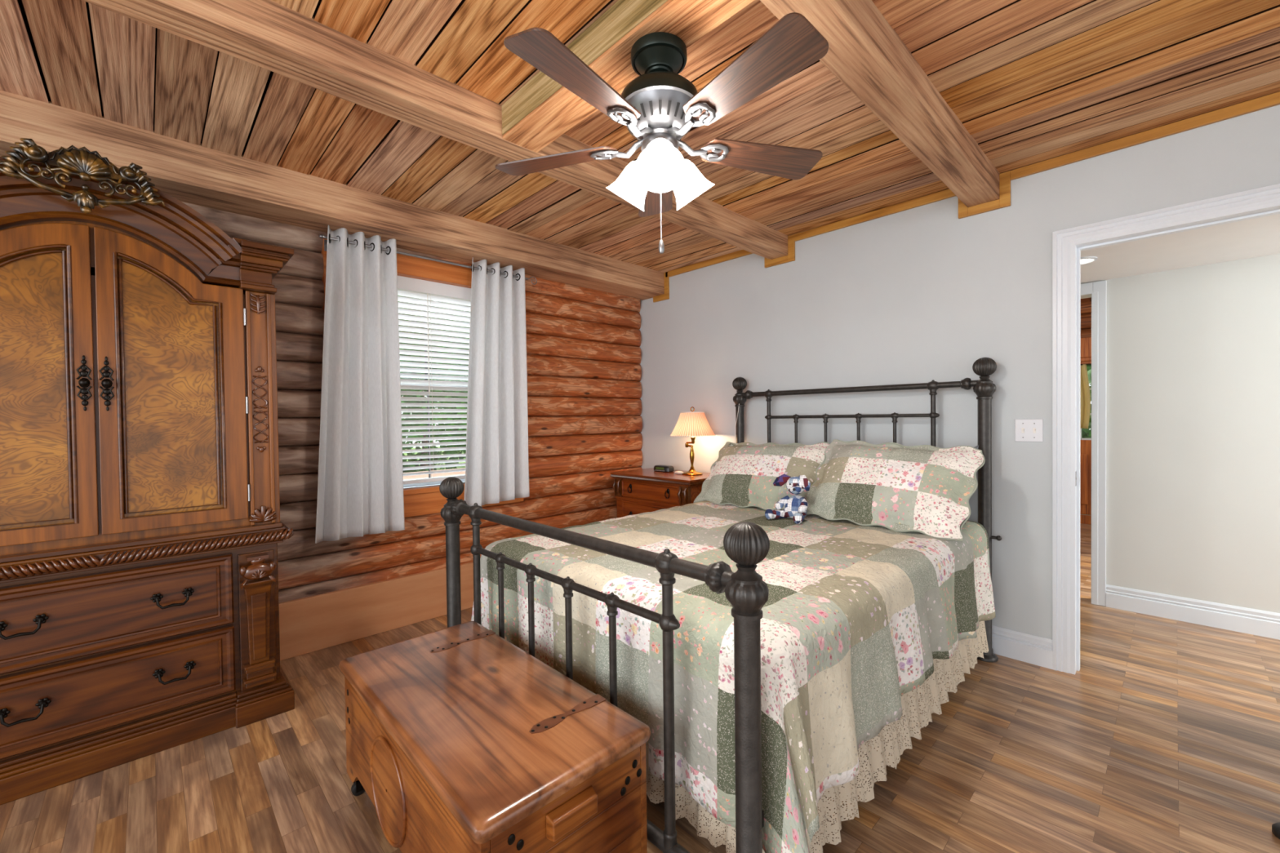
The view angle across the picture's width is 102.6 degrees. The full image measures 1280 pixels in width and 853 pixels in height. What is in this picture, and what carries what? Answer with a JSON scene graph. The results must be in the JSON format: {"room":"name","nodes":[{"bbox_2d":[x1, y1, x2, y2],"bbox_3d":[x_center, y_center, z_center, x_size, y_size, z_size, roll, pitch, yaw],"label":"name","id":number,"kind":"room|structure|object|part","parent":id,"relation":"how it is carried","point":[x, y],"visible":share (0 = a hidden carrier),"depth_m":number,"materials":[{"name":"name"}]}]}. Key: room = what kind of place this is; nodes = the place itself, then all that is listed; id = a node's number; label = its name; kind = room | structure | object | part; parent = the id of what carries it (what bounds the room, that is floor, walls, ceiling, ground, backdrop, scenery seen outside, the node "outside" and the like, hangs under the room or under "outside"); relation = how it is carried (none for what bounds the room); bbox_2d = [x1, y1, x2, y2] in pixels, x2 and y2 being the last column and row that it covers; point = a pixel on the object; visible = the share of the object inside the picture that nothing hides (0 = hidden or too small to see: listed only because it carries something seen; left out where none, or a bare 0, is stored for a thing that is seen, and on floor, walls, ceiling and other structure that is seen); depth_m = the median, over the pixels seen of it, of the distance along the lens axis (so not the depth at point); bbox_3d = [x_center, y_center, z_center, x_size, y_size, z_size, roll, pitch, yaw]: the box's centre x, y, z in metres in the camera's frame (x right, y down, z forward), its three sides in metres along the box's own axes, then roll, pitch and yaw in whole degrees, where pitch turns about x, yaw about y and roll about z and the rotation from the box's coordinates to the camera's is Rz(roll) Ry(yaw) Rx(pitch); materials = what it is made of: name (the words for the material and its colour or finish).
{"room":"bedroom","nodes":[
{"label":"bedroom","id":0,"kind":"room"},
{"bbox_2d":[182,201,642,603],"bbox_3d":[-2.047,-0.014,2.700,5.600,2.500,0.227,-2,1,-44],"label":"wall","id":1,"kind":"structure","parent":0,"point":[584,354],"depth_m":3.70,"materials":[{"name":"brown wood"}]},
{"bbox_2d":[279,561,473,660],"bbox_3d":[-1.980,1.086,2.660,5.600,0.300,0.062,-2,1,-44],"label":"baseboard","id":2,"kind":"structure","parent":1,"relation":"attached to","point":[311,624],"depth_m":2.98,"materials":[{"name":"brown wood"}]},
{"bbox_2d":[321,238,523,517],"bbox_3d":[-1.365,-0.249,3.340,1.248,1.601,0.245,-2,1,-44],"label":"window","id":3,"kind":"structure","parent":1,"relation":"in","point":[423,498],"depth_m":3.24,"materials":[{"name":"brown wood"}]},
{"bbox_2d":[319,234,537,284],"bbox_3d":[-1.252,-1.017,3.228,1.349,0.071,0.105,-2,1,-44],"label":"curtain rod","id":4,"kind":"object","parent":3,"relation":"attached to","point":[321,236],"visible":0.73,"depth_m":3.09,"materials":[{"name":"silver metal"}]},
{"bbox_2d":[315,225,404,543],"bbox_3d":[-1.575,-0.232,2.858,0.452,1.702,0.109,-2,1,-44],"label":"window curtain","id":5,"kind":"object","parent":4,"relation":"hanging from","point":[360,481],"visible":1,"depth_m":2.86,"materials":[{"name":"white fabric"}]},
{"bbox_2d":[464,257,529,506],"bbox_3d":[-0.978,-0.281,3.429,0.480,1.622,0.109,-2,1,-44],"label":"window curtain","id":6,"kind":"object","parent":4,"relation":"hanging from","point":[497,464],"visible":1,"depth_m":3.43,"materials":[{"name":"white fabric"}]},
{"bbox_2d":[397,275,471,484],"bbox_3d":[-1.346,-0.288,3.319,1.022,1.288,0.071,-2,1,-44],"label":"blind","id":7,"kind":"object","parent":3,"relation":"attached to","point":[409,287],"visible":0.31,"depth_m":3.32,"materials":[{"name":"white plastic"}]},
{"bbox_3d":[-1.356,-0.262,3.317,0.002,1.200,0.055,-2,1,-44],"label":"ladder cord","id":8,"kind":"part","parent":7,"relation":"part of","materials":[{"name":"white plastic"}]},
{"bbox_3d":[-1.342,0.346,3.333,1.008,0.020,0.048,-2,1,-44],"label":"rail","id":9,"kind":"part","parent":7,"relation":"part of","materials":[{"name":"white plastic"}]},
{"bbox_3d":[-1.390,0.046,3.375,1.028,0.675,0.030,-2,1,-44],"label":"sash","id":10,"kind":"part","parent":3,"relation":"part of","materials":[{"name":"plastic"}]},
{"bbox_2d":[0,0,1279,272],"bbox_3d":[0.215,-1.296,0.102,6.120,0.122,7.300,-2,1,-44],"label":"ceiling","id":11,"kind":"structure","parent":0,"point":[1032,82],"depth_m":1.94,"materials":[{"name":"brown wood"}]},
{"bbox_2d":[0,89,664,300],"bbox_3d":[-1.903,-1.164,2.517,5.600,0.198,0.289,-2,1,-44],"label":"ceiling beam","id":12,"kind":"structure","parent":11,"relation":"attached to","point":[191,173],"depth_m":2.56,"materials":[{"name":"brown wood"}]},
{"bbox_2d":[82,0,787,259],"bbox_3d":[-1.047,-1.187,1.624,5.600,0.146,0.144,-2,1,-44],"label":"ceiling beam","id":13,"kind":"structure","parent":11,"relation":"attached to","point":[272,36],"depth_m":1.72,"materials":[{"name":"brown wood"}]},
{"bbox_2d":[502,0,667,134],"bbox_3d":[-0.116,-1.208,1.684,0.163,0.128,1.063,-2,1,-44],"label":"ceiling beam","id":14,"kind":"structure","parent":11,"relation":"attached to","point":[624,15],"depth_m":1.61,"materials":[{"name":"brown wood"}]},
{"bbox_2d":[502,0,755,152],"bbox_3d":[-0.115,-1.137,1.685,0.159,0.014,1.063,-2,1,-44],"label":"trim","id":15,"kind":"structure","parent":14,"relation":"attached to","point":[690,20],"depth_m":1.60,"materials":[{"name":"brown wood"}]},
{"bbox_2d":[494,12,828,253],"bbox_3d":[0.063,-0.818,1.522,1.054,0.620,1.048,-2,1,-44],"label":"ceiling fan","id":16,"kind":"object","parent":15,"relation":"hanging from","point":[659,107],"visible":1,"depth_m":1.45,"materials":[{"name":"brown wood"}]},
{"bbox_3d":[-0.265,-0.857,1.655,0.407,0.006,0.140,0,13,18],"label":"blade","id":17,"kind":"part","parent":16,"relation":"part of","materials":[{"name":"brown wood"}]},
{"bbox_3d":[-0.142,-0.853,1.273,0.140,0.006,0.407,15,10,35],"label":"blade","id":18,"kind":"part","parent":16,"relation":"part of","materials":[{"name":"brown wood"}]},
{"bbox_3d":[-0.035,-0.747,1.606,0.136,0.146,0.145,-2,1,-44],"label":"lamp shade","id":19,"kind":"part","parent":16,"relation":"part of","materials":[{"name":"white glass"}]},
{"bbox_3d":[0.061,-0.865,1.890,0.140,0.006,0.407,-13,1,0],"label":"blade","id":20,"kind":"part","parent":16,"relation":"part of","materials":[{"name":"brown wood"}]},
{"bbox_3d":[0.061,-0.672,1.502,0.004,0.262,0.004,-2,1,-44],"label":"pull chain","id":21,"kind":"part","parent":16,"relation":"part of","materials":[{"name":"silver metal"}]},
{"bbox_3d":[0.057,-0.746,1.432,0.139,0.146,0.138,-2,1,-44],"label":"lamp shade","id":22,"kind":"part","parent":16,"relation":"part of","materials":[{"name":"white glass"}]},
{"bbox_3d":[0.162,-0.749,1.598,0.145,0.146,0.136,-2,1,-44],"label":"lamp shade","id":23,"kind":"part","parent":16,"relation":"part of","materials":[{"name":"white glass"}]},
{"bbox_3d":[0.260,-0.858,1.271,0.140,0.006,0.407,13,-7,-35],"label":"blade","id":24,"kind":"part","parent":16,"relation":"part of","materials":[{"name":"brown wood"}]},
{"bbox_3d":[0.385,-0.865,1.653,0.407,0.006,0.140,-1,-11,-18],"label":"blade","id":25,"kind":"part","parent":16,"relation":"part of","materials":[{"name":"brown wood"}]},
{"bbox_2d":[760,0,999,207],"bbox_3d":[-0.214,-1.184,0.755,5.600,0.145,0.145,-2,1,-44],"label":"ceiling beam","id":26,"kind":"structure","parent":11,"relation":"attached to","point":[864,53],"depth_m":1.76,"materials":[{"name":"brown wood"}]},
{"bbox_2d":[0,523,1279,852],"bbox_3d":[1.898,1.255,1.656,10.600,0.100,7.200,-2,1,-44],"label":"floor","id":27,"kind":"structure","parent":0,"point":[1165,737],"depth_m":1.80,"materials":[{"name":"laminate"}]},
{"bbox_2d":[0,137,294,804],"bbox_3d":[-2.104,0.141,2.005,1.200,2.213,0.670,-2,1,-44],"label":"armoire","id":28,"kind":"object","parent":27,"relation":"on","point":[141,529],"visible":1,"depth_m":1.91,"materials":[{"name":"brown wood"}]},
{"bbox_3d":[-2.083,0.675,1.724,0.126,0.059,0.035,-2,1,-44],"label":"bail handle","id":29,"kind":"part","parent":28,"relation":"part of","materials":[{"name":"brown metal"}]},
{"bbox_3d":[-2.080,0.966,1.728,0.126,0.059,0.035,-2,1,-44],"label":"bail handle","id":30,"kind":"part","parent":28,"relation":"part of","materials":[{"name":"brown metal"}]},
{"bbox_3d":[-2.135,-0.144,1.730,0.300,0.984,0.008,-2,1,-44],"label":"door panel","id":31,"kind":"part","parent":28,"relation":"part of","materials":[{"name":"brown wood"}]},
{"bbox_3d":[-2.125,-0.145,1.720,0.313,0.990,0.024,-2,1,-44],"label":"panel moulding","id":32,"kind":"part","parent":28,"relation":"part of","materials":[{"name":"brown wood"}]},
{"bbox_3d":[-2.138,-0.160,1.716,0.428,1.120,0.027,-2,1,-44],"label":"door","id":33,"kind":"part","parent":28,"relation":"part of","materials":[{"name":"brown wood"}]},
{"bbox_3d":[-1.980,-0.155,1.826,0.039,0.200,0.038,-2,1,-44],"label":"door handle","id":34,"kind":"part","parent":28,"relation":"part of","materials":[{"name":"brown metal"}]},
{"bbox_3d":[-1.939,-0.156,1.865,0.039,0.200,0.038,-2,1,-44],"label":"door handle","id":35,"kind":"part","parent":28,"relation":"part of","materials":[{"name":"brown metal"}]},
{"bbox_3d":[-1.965,0.678,1.875,0.750,0.284,0.043,-2,1,-44],"label":"drawer","id":36,"kind":"part","parent":28,"relation":"part of","materials":[{"name":"brown wood"}]},
{"bbox_3d":[-1.962,0.969,1.880,0.750,0.266,0.043,-2,1,-44],"label":"drawer","id":37,"kind":"part","parent":28,"relation":"part of","materials":[{"name":"brown wood"}]},
{"bbox_3d":[-2.114,-0.747,1.991,0.880,0.338,0.552,-2,1,-44],"label":"arched cornice","id":38,"kind":"part","parent":28,"relation":"part of","materials":[{"name":"brown wood"}]},
{"bbox_3d":[-2.113,0.479,2.025,1.167,0.046,0.546,-2,1,-44],"label":"rope moulding","id":39,"kind":"part","parent":28,"relation":"part of","materials":[{"name":"brown wood"}]},
{"bbox_3d":[-1.827,-0.153,2.006,0.313,0.990,0.024,-2,1,-44],"label":"panel moulding","id":40,"kind":"part","parent":28,"relation":"part of","materials":[{"name":"brown wood"}]},
{"bbox_3d":[-1.836,-0.152,2.016,0.300,0.984,0.008,-2,1,-44],"label":"door panel","id":41,"kind":"part","parent":28,"relation":"part of","materials":[{"name":"brown wood"}]},
{"bbox_3d":[-1.823,-0.168,2.018,0.428,1.120,0.027,-2,1,-44],"label":"door","id":42,"kind":"part","parent":28,"relation":"part of","materials":[{"name":"brown wood"}]},
{"bbox_3d":[-1.809,0.668,1.986,0.126,0.059,0.035,-2,1,-44],"label":"bail handle","id":43,"kind":"part","parent":28,"relation":"part of","materials":[{"name":"brown metal"}]},
{"bbox_3d":[-1.805,0.959,1.991,0.126,0.059,0.035,-2,1,-44],"label":"bail handle","id":44,"kind":"part","parent":28,"relation":"part of","materials":[{"name":"brown metal"}]},
{"bbox_3d":[-1.628,0.839,2.189,0.124,0.600,0.067,-2,1,-44],"label":"corner post","id":45,"kind":"part","parent":28,"relation":"part of","materials":[{"name":"brown wood"}]},
{"bbox_2d":[338,621,651,852],"bbox_3d":[-0.484,1.003,1.525,0.486,0.465,1.021,-2,1,-44],"label":"cedar chest","id":46,"kind":"object","parent":27,"relation":"on","point":[460,739],"visible":1,"depth_m":1.31,"materials":[{"name":"brown wood"}]},
{"bbox_3d":[-0.150,0.873,1.155,0.129,0.052,0.026,-2,1,-44],"label":"handle","id":47,"kind":"part","parent":46,"relation":"part of","materials":[{"name":"brown wood"}]},
{"bbox_2d":[609,467,710,517],"bbox_3d":[0.226,0.778,4.010,0.497,0.822,0.862,-2,1,-44],"label":"nightstand","id":48,"kind":"object","parent":27,"relation":"on","point":[636,491],"visible":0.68,"depth_m":3.86,"materials":[{"name":"brown wood"}]},
{"bbox_3d":[-0.076,0.483,3.996,0.020,0.073,0.046,-2,1,-44],"label":"ring pull","id":49,"kind":"part","parent":48,"relation":"part of","materials":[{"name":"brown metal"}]},
{"bbox_3d":[0.074,0.706,3.864,0.018,0.235,0.615,-2,1,-44],"label":"drawer","id":50,"kind":"part","parent":48,"relation":"part of","materials":[{"name":"brown wood"}]},
{"bbox_3d":[0.071,0.490,3.860,0.018,0.125,0.615,-2,1,-44],"label":"drawer","id":51,"kind":"part","parent":48,"relation":"part of","materials":[{"name":"brown wood"}]},
{"bbox_2d":[653,465,674,471],"bbox_3d":[0.187,0.341,4.168,0.077,0.047,0.170,-2,1,-44],"label":"alarm clock","id":52,"kind":"object","parent":48,"relation":"on","point":[656,468],"visible":1,"depth_m":4.13,"materials":[{"name":"black plastic"}]},
{"bbox_3d":[0.201,0.484,3.707,0.020,0.073,0.046,-2,1,-44],"label":"ring pull","id":53,"kind":"part","parent":48,"relation":"part of","materials":[{"name":"brown metal"}]},
{"bbox_2d":[674,471,683,474],"bbox_3d":[0.302,0.355,3.953,0.044,0.022,0.088,-2,1,-44],"label":"oval dish","id":54,"kind":"object","parent":48,"relation":"on","point":[676,472],"visible":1,"depth_m":3.94,"materials":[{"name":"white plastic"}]},
{"bbox_2d":[670,406,715,475],"bbox_3d":[0.403,0.107,3.920,0.345,0.518,0.346,-2,1,-44],"label":"table lamp","id":55,"kind":"object","parent":48,"relation":"on","point":[692,423],"visible":1,"depth_m":3.83,"materials":[{"name":"beige fabric"}]},
{"bbox_3d":[0.388,0.120,3.945,0.039,0.084,0.105,-1,1,-33],"label":"swing arm","id":56,"kind":"part","parent":55,"relation":"part of","materials":[{"name":"gold metal"}]},
{"bbox_3d":[0.399,0.227,3.928,0.036,0.162,0.036,-2,1,-44],"label":"stem","id":57,"kind":"part","parent":55,"relation":"part of","materials":[{"name":"gold metal"}]},
{"bbox_3d":[0.401,-0.019,3.918,0.345,0.185,0.346,-2,1,-44],"label":"shade trim","id":58,"kind":"part","parent":55,"relation":"part of","materials":[{"name":"beige fabric"}]},
{"bbox_3d":[0.401,-0.021,3.918,0.340,0.174,0.340,-2,1,-44],"label":"lamp shade","id":59,"kind":"part","parent":55,"relation":"part of","materials":[{"name":"beige fabric"}]},
{"bbox_2d":[439,357,1001,852],"bbox_3d":[0.470,0.437,2.461,2.252,1.545,1.698,-2,1,-44],"label":"bed","id":60,"kind":"object","parent":27,"relation":"on","point":[746,544],"visible":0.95,"depth_m":1.44,"materials":[{"name":"black metal"}]},
{"bbox_3d":[-0.838,0.774,2.308,0.111,0.907,0.111,-2,1,-44],"label":"foot post","id":61,"kind":"part","parent":60,"relation":"part of","materials":[{"name":"metal"}]},
{"bbox_3d":[-0.304,0.513,1.743,0.048,0.052,1.165,-2,1,-44],"label":"cross rail","id":62,"kind":"part","parent":60,"relation":"part of","materials":[{"name":"metal"}]},
{"bbox_3d":[-0.300,0.358,1.735,0.075,0.075,1.529,-2,1,-44],"label":"foot rail","id":63,"kind":"part","parent":60,"relation":"part of","materials":[{"name":"metal"}]},
{"bbox_3d":[-0.293,1.101,1.749,0.038,0.064,1.500,-2,1,-44],"label":"rail","id":64,"kind":"part","parent":60,"relation":"part of","materials":[{"name":"metal"}]},
{"bbox_2d":[734,403,739,443],"bbox_3d":[0.698,0.058,3.688,0.038,0.460,0.009,0,1,28],"label":"hanging cord","id":65,"kind":"object","parent":60,"relation":"hanging from","point":[739,403],"visible":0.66,"depth_m":3.69,"materials":[{"name":"white plastic"}]},
{"bbox_3d":[0.730,0.462,3.719,0.111,1.450,0.111,-2,1,-44],"label":"head post","id":66,"kind":"part","parent":60,"relation":"part of","materials":[{"name":"metal"}]},
{"bbox_3d":[0.248,0.772,1.175,0.111,0.920,0.111,-2,1,-44],"label":"foot post","id":67,"kind":"part","parent":60,"relation":"part of","materials":[{"name":"metal"}]},
{"bbox_3d":[0.999,0.921,1.923,2.054,0.040,0.030,-2,1,-44],"label":"rail","id":68,"kind":"part","parent":60,"relation":"part of","materials":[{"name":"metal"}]},
{"bbox_2d":[646,621,988,852],"bbox_3d":[0.531,1.001,2.485,1.975,0.305,1.566,-2,1,-44],"label":"bed skirt","id":69,"kind":"object","parent":60,"relation":"attached to","point":[875,758],"visible":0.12,"depth_m":1.66,"materials":[{"name":"beige fabric"}]},
{"bbox_3d":[1.244,-0.063,3.168,0.038,0.042,1.086,-2,1,-44],"label":"cross rail","id":70,"kind":"part","parent":60,"relation":"part of","materials":[{"name":"metal"}]},
{"bbox_3d":[1.242,-0.225,3.166,0.064,0.064,1.464,-2,1,-44],"label":"head rail","id":71,"kind":"part","parent":60,"relation":"part of","materials":[{"name":"metal"}]},
{"bbox_3d":[1.770,0.466,2.634,0.111,1.450,0.111,-2,1,-44],"label":"head post","id":72,"kind":"part","parent":60,"relation":"part of","materials":[{"name":"metal"}]},
{"bbox_3d":[0.533,0.706,2.479,1.930,0.365,1.480,-2,1,-44],"label":"mattress","id":73,"kind":"object","parent":60,"relation":"on","visible":0},
{"bbox_2d":[471,501,995,852],"bbox_3d":[0.497,0.846,2.446,2.003,0.707,1.786,-2,1,-44],"label":"quilt","id":74,"kind":"object","parent":73,"relation":"on","point":[855,619],"visible":0.77,"depth_m":1.61,"materials":[{"name":"multicoloured fabric"}]},
{"bbox_2d":[693,441,830,515],"bbox_3d":[0.760,0.295,3.173,0.368,0.402,0.839,-2,1,-44],"label":"pillow sham","id":75,"kind":"object","parent":74,"relation":"on","point":[743,474],"visible":0.8,"depth_m":3.10,"materials":[{"name":"multicoloured fabric"}]},
{"bbox_2d":[764,474,810,524],"bbox_3d":[0.785,0.376,2.704,0.202,0.243,0.240,-2,1,-44],"label":"plush animal","id":76,"kind":"object","parent":74,"relation":"on","point":[795,508],"visible":1,"depth_m":2.69},
{"bbox_3d":[0.736,0.465,2.718,0.123,0.048,0.047,-1,1,-15],"label":"leg","id":77,"kind":"part","parent":76,"relation":"part of","materials":[{"name":"fabric"}]},
{"bbox_3d":[0.762,0.407,2.747,0.096,0.071,0.046,-1,1,-23],"label":"arm","id":78,"kind":"part","parent":76,"relation":"part of"},
{"bbox_3d":[0.847,0.407,2.659,0.046,0.071,0.096,0,1,25],"label":"arm","id":79,"kind":"part","parent":76,"relation":"part of"},
{"bbox_2d":[806,439,985,541],"bbox_3d":[1.248,0.289,2.602,0.373,0.420,0.808,-2,1,-44],"label":"pillow sham","id":80,"kind":"object","parent":74,"relation":"on","point":[927,490],"visible":0.99,"depth_m":2.48,"materials":[{"name":"fabric"}]},
{"bbox_2d":[1271,822,1279,839],"bbox_3d":[1.901,1.190,1.499,0.068,0.034,0.068,-2,1,-44],"label":"stopper","id":81,"kind":"object","parent":27,"relation":"on","point":[1275,827],"visible":1,"depth_m":1.51,"materials":[{"name":"black rubber"}]},
{"bbox_2d":[639,104,1279,639],"bbox_3d":[2.430,-0.110,2.161,0.120,2.600,7.200,-2,1,-44],"label":"wall","id":82,"kind":"structure","parent":0,"point":[922,294],"depth_m":2.87,"materials":[{"name":"grey paint"}]},
{"bbox_2d":[653,91,1279,302],"bbox_3d":[1.519,-1.183,2.981,0.018,0.227,4.050,-2,1,-44],"label":"trim","id":83,"kind":"structure","parent":82,"relation":"attached to","point":[1272,100],"depth_m":2.60,"materials":[{"name":"brown wood"}]},
{"bbox_2d":[961,625,1052,669],"bbox_3d":[1.051,1.116,3.533,0.018,0.141,2.817,-2,1,-44],"label":"baseboard","id":84,"kind":"structure","parent":82,"relation":"attached to","point":[1015,645],"depth_m":2.60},
{"bbox_2d":[1014,418,1043,442],"bbox_3d":[1.947,0.020,2.570,0.016,0.114,0.114,-2,1,-44],"label":"light switch","id":85,"kind":"object","parent":82,"relation":"attached to","point":[1025,429],"visible":1,"depth_m":2.57,"materials":[{"name":"white plastic"}]},
{"bbox_2d":[1075,471,1076,486],"bbox_3d":[2.090,0.250,2.458,0.029,0.070,0.004,-2,1,-44],"label":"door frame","id":86,"kind":"structure","parent":82,"relation":"attached to","point":[1076,471],"depth_m":2.45,"materials":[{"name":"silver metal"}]},
{"bbox_2d":[1052,183,1279,675],"bbox_3d":[2.456,0.125,2.127,0.142,2.131,1.153,-2,1,-44],"label":"door frame","id":87,"kind":"structure","parent":82,"relation":"in","point":[1068,244],"depth_m":2.46,"materials":[{"name":"white wood"}]},
{"bbox_2d":[1080,297,1090,302],"bbox_3d":[3.841,-1.544,4.894,3.205,0.350,5.200,-2,1,-44],"label":"ceiling","id":88,"kind":"structure","parent":0,"point":[1086,300],"depth_m":5.69,"materials":[{"name":"brown wood"}]},
{"bbox_2d":[1080,297,1091,337],"bbox_3d":[4.956,-0.259,5.968,0.160,2.720,5.200,-2,1,-44],"label":"wall","id":89,"kind":"structure","parent":0,"point":[1086,308],"depth_m":5.77,"materials":[{"name":"brown wood"}]},
{"bbox_2d":[1080,360,1091,515],"bbox_3d":[5.089,0.131,5.764,0.065,1.735,0.880,-2,1,-44],"label":"door","id":90,"kind":"structure","parent":89,"relation":"in","point":[1086,443],"depth_m":5.79,"materials":[{"name":"wood"}]},
{"bbox_2d":[1080,337,1091,524],"bbox_3d":[5.082,0.053,5.744,0.100,2.100,1.100,-2,1,-44],"label":"trim","id":91,"kind":"structure","parent":89,"relation":"attached to","point":[1086,343],"depth_m":5.76,"materials":[{"name":"brown wood"}]},
{"bbox_3d":[5.020,-0.696,5.716,0.012,0.012,0.750,-2,1,-44],"label":"curtain rod","id":92,"kind":"object","parent":89,"relation":"attached to","visible":0},
{"bbox_2d":[1080,364,1090,428],"bbox_3d":[4.927,-0.336,5.822,0.039,0.720,0.283,-2,1,-44],"label":"cafe curtain","id":93,"kind":"object","parent":92,"relation":"hanging from","point":[1085,388],"visible":0.25,"depth_m":5.75,"materials":[{"name":"yellow fabric"}]},
{"bbox_2d":[1080,253,1279,613],"bbox_3d":[3.352,-0.009,3.045,0.120,2.350,7.200,-2,1,-44],"label":"wall","id":94,"kind":"structure","parent":0,"point":[1193,353],"depth_m":3.03,"materials":[{"name":"white paint"}]},
{"bbox_2d":[1080,280,1106,606],"bbox_3d":[2.726,0.111,3.691,0.144,2.104,0.942,-2,1,-44],"label":"door frame","id":95,"kind":"structure","parent":94,"relation":"in","point":[1097,291],"depth_m":3.33,"materials":[{"name":"white wood"}]},
{"bbox_2d":[1106,584,1279,639],"bbox_3d":[4.412,1.101,1.869,0.018,0.141,4.028,-2,1,-44],"label":"baseboard","id":96,"kind":"structure","parent":94,"relation":"attached to","point":[1228,617],"depth_m":3.03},
{"bbox_2d":[1080,213,1279,283],"bbox_3d":[2.879,-1.027,2.588,1.155,0.190,7.200,-2,1,-44],"label":"ceiling","id":97,"kind":"structure","parent":0,"point":[1260,236],"depth_m":2.72,"materials":[{"name":"white paint"}]},
{"bbox_2d":[1080,256,1097,264],"bbox_3d":[2.469,-0.927,2.882,0.156,0.009,0.156,-2,1,-44],"label":"recessed light","id":98,"kind":"object","parent":97,"relation":"in","point":[1089,259],"visible":0.43,"depth_m":2.85,"materials":[{"name":"white"}]},
{"label":"outside","id":99,"kind":"structure","parent":0,"visible":0},
{"bbox_2d":[404,446,465,470],"bbox_3d":[-6.490,1.595,12.871,30.000,0.080,39.000,-2,1,-44],"label":"lawn","id":100,"kind":"structure","parent":99,"point":[415,453],"depth_m":20.34,"materials":[{"name":"plant"}]},
{"bbox_2d":[400,296,466,429],"bbox_3d":[-5.461,-3.269,17.376,7.345,9.490,7.054,-2,1,-44],"label":"tree","id":101,"kind":"object","parent":100,"relation":"on","point":[404,296],"visible":0.02,"depth_m":15.57,"materials":[{"name":"green plant"}]},
{"bbox_2d":[398,295,470,472],"bbox_3d":[-3.349,-0.260,8.029,2.914,3.718,3.054,-2,1,-44],"label":"tree","id":102,"kind":"object","parent":100,"relation":"on","point":[445,452],"visible":0.09,"depth_m":7.52,"materials":[{"name":"green plant"}]},
{"bbox_2d":[403,467,465,479],"bbox_3d":[-2.715,1.088,6.390,7.500,1.040,0.180,-2,1,-44],"label":"wall","id":103,"kind":"structure","parent":100,"relation":"on","point":[433,475],"depth_m":6.42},
{"bbox_2d":[426,302,470,403],"bbox_3d":[-3.025,-1.307,11.856,3.880,5.681,3.712,-2,1,-44],"label":"tree","id":104,"kind":"object","parent":100,"relation":"on","point":[444,302],"visible":0.02,"depth_m":11.11,"materials":[{"name":"green plant"}]},
{"bbox_2d":[1081,364,1091,438],"bbox_3d":[8.038,-1.175,8.543,4.368,5.252,4.518,-2,1,-44],"label":"tree","id":105,"kind":"object","parent":100,"relation":"on","point":[1086,433],"visible":0.02,"depth_m":7.95,"materials":[{"name":"green plant"}]}
]}

